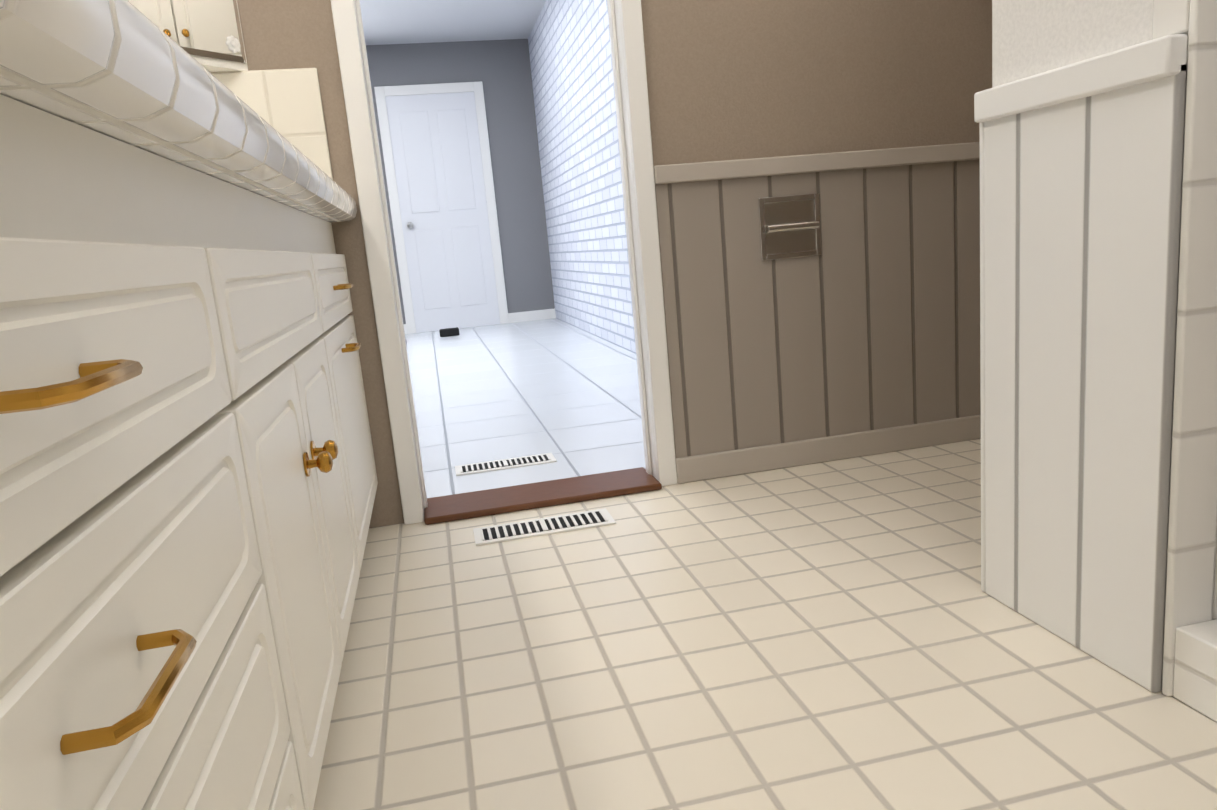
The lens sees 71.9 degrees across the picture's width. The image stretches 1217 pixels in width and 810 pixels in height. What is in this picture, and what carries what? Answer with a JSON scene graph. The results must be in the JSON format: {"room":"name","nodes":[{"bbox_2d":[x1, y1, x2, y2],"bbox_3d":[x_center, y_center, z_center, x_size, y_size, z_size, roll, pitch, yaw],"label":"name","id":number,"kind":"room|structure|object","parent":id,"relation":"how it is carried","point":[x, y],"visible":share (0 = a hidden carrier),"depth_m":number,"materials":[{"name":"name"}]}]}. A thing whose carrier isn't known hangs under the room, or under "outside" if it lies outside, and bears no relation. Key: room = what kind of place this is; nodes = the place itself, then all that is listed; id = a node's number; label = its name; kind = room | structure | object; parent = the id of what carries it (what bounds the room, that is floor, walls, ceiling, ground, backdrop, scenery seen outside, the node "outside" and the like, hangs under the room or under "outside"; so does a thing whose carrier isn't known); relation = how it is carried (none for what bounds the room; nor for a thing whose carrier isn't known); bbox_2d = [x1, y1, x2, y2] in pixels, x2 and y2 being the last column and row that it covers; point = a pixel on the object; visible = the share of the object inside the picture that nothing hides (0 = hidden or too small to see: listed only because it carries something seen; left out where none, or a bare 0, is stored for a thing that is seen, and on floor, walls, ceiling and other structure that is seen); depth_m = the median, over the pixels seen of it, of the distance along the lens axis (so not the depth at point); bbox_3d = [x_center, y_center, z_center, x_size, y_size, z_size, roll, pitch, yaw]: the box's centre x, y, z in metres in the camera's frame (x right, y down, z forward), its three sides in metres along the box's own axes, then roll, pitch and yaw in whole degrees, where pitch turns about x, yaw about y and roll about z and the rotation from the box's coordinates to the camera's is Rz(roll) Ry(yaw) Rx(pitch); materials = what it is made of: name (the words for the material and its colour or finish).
{"room":"bathroom","nodes":[
{"label":"bathroom","id":0,"kind":"room"},
{"bbox_2d":[360,0,545,44],"bbox_3d":[-1.882,-2.563,4.395,6.200,0.060,5.650,-7,11,-11],"label":"ceiling","id":1,"kind":"structure","parent":0,"point":[404,21],"depth_m":6.58,"materials":[{"name":"white paint"}]},
{"bbox_2d":[366,39,554,323],"bbox_3d":[-2.362,-1.798,7.305,6.200,2.460,0.100,-7,11,-11],"label":"wall","id":2,"kind":"structure","parent":0,"point":[500,70],"depth_m":7.46,"materials":[{"name":"grey paint"}]},
{"bbox_2d":[374,81,508,333],"bbox_3d":[-1.454,-1.730,7.429,0.920,2.120,0.071,-7,11,-11],"label":"door","id":3,"kind":"structure","parent":2,"relation":"attached to","point":[437,160],"depth_m":7.44,"materials":[{"name":"white wood"}]},
{"bbox_2d":[403,308,555,333],"bbox_3d":[-2.830,-0.554,7.359,4.800,0.090,0.014,-7,11,-11],"label":"baseboard","id":4,"kind":"structure","parent":2,"relation":"attached to","point":[532,315],"depth_m":7.77,"materials":[{"name":"white wood"}]},
{"bbox_2d":[528,0,635,353],"bbox_3d":[0.040,-1.554,4.945,0.100,2.460,5.550,-7,11,-11],"label":"brick wall","id":5,"kind":"structure","parent":0,"point":[569,45],"depth_m":5.74,"materials":[{"name":"white brick"}]},
{"bbox_2d":[237,0,991,527],"bbox_3d":[-0.061,-0.987,2.076,2.450,2.460,0.120,-7,11,-11],"label":"wall","id":6,"kind":"structure","parent":0,"point":[747,78],"depth_m":2.14,"materials":[{"name":"brown paint"}]},
{"bbox_2d":[210,68,332,179],"bbox_3d":[-0.715,-0.418,0.898,0.578,0.289,2.059,-7,11,-11],"label":"tile backsplash","id":7,"kind":"structure","parent":6,"relation":"attached to","point":[286,104],"depth_m":1.91,"materials":[{"name":"beige tile"}]},
{"bbox_2d":[424,467,661,524],"bbox_3d":[-0.179,0.239,2.248,0.619,0.018,0.190,-7,11,-11],"label":"sill","id":8,"kind":"structure","parent":6,"relation":"attached to","point":[467,505],"depth_m":2.21,"materials":[{"name":"brown wood"}]},
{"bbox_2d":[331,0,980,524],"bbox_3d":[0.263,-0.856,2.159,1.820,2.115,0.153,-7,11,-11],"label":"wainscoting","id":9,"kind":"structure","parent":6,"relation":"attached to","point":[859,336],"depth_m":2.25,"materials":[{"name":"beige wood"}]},
{"bbox_2d":[758,193,821,260],"bbox_3d":[0.481,-0.466,2.197,0.170,0.160,0.029,-7,11,-11],"label":"toilet paper holder","id":10,"kind":"object","parent":6,"relation":"attached to","point":[790,226],"visible":1,"depth_m":2.21,"materials":[{"name":"silver metal"}]},
{"bbox_2d":[313,318,1216,809],"bbox_3d":[-1.260,0.211,3.069,6.200,0.050,9.400,-7,11,-11],"label":"floor","id":11,"kind":"structure","parent":0,"point":[841,635],"depth_m":1.35,"materials":[{"name":"tile"}]},
{"bbox_2d":[0,0,377,809],"bbox_3d":[-0.646,0.145,1.011,0.610,0.756,2.054,-7,11,-11],"label":"bathroom vanity","id":12,"kind":"object","parent":11,"relation":"on","point":[188,480],"depth_m":0.54,"materials":[{"name":"white wood"}]},
{"bbox_2d":[64,0,356,211],"bbox_3d":[-0.677,-0.254,0.935,0.620,0.059,2.054,-7,11,-11],"label":"countertop","id":13,"kind":"structure","parent":12,"relation":"on","point":[122,21],"depth_m":0.56,"materials":[{"name":"white tile"}]},
{"bbox_2d":[439,327,459,336],"bbox_3d":[-1.331,-0.609,7.025,0.160,0.060,0.120,-7,11,-11],"label":"door stop","id":14,"kind":"object","parent":11,"relation":"on","point":[446,332],"visible":1,"depth_m":6.97,"materials":[{"name":"black rubber"}]},
{"bbox_2d":[455,453,556,475],"bbox_3d":[-0.323,0.183,2.627,0.310,0.007,0.110,-7,11,-11],"label":"floor vent","id":15,"kind":"object","parent":11,"relation":"in","point":[480,467],"visible":1,"depth_m":2.61,"materials":[{"name":"white metal"}]},
{"bbox_2d":[473,508,615,545],"bbox_3d":[-0.155,0.288,2.008,0.330,0.007,0.115,-7,11,-11],"label":"floor vent","id":16,"kind":"object","parent":11,"relation":"in","point":[539,527],"visible":1,"depth_m":2.00,"materials":[{"name":"white metal"}]},
{"bbox_2d":[992,0,1188,690],"bbox_3d":[0.902,-0.665,-0.023,0.130,2.460,2.620,-7,11,-11],"label":"wall","id":17,"kind":"structure","parent":0,"point":[1031,37],"depth_m":1.13,"materials":[{"name":"white paint"}]},
{"bbox_2d":[974,34,1187,692],"bbox_3d":[0.716,-0.058,1.227,0.160,0.830,0.362,-7,11,-11],"label":"wainscot paneling","id":18,"kind":"structure","parent":17,"relation":"attached to","point":[1081,171],"depth_m":1.16,"materials":[{"name":"white wood"}]},
{"bbox_2d":[1152,0,1216,721],"bbox_3d":[0.792,-0.533,0.608,0.140,1.980,0.802,-7,11,-11],"label":"wall tile","id":19,"kind":"structure","parent":17,"relation":"attached to","point":[1189,674],"depth_m":1.04,"materials":[{"name":"white tile"}]},
{"bbox_3d":[-0.914,-0.522,0.082,0.100,2.460,3.750,-7,11,-11],"label":"wall mirror","id":20,"kind":"object","parent":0,"visible":0},
{"bbox_2d":[128,0,247,71],"bbox_3d":[-1.010,-1.166,1.519,0.428,0.988,0.484,-7,11,-11],"label":"cabinet","id":21,"kind":"object","parent":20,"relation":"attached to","point":[207,35],"visible":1,"depth_m":1.79,"materials":[{"name":"white wood"}]}
]}

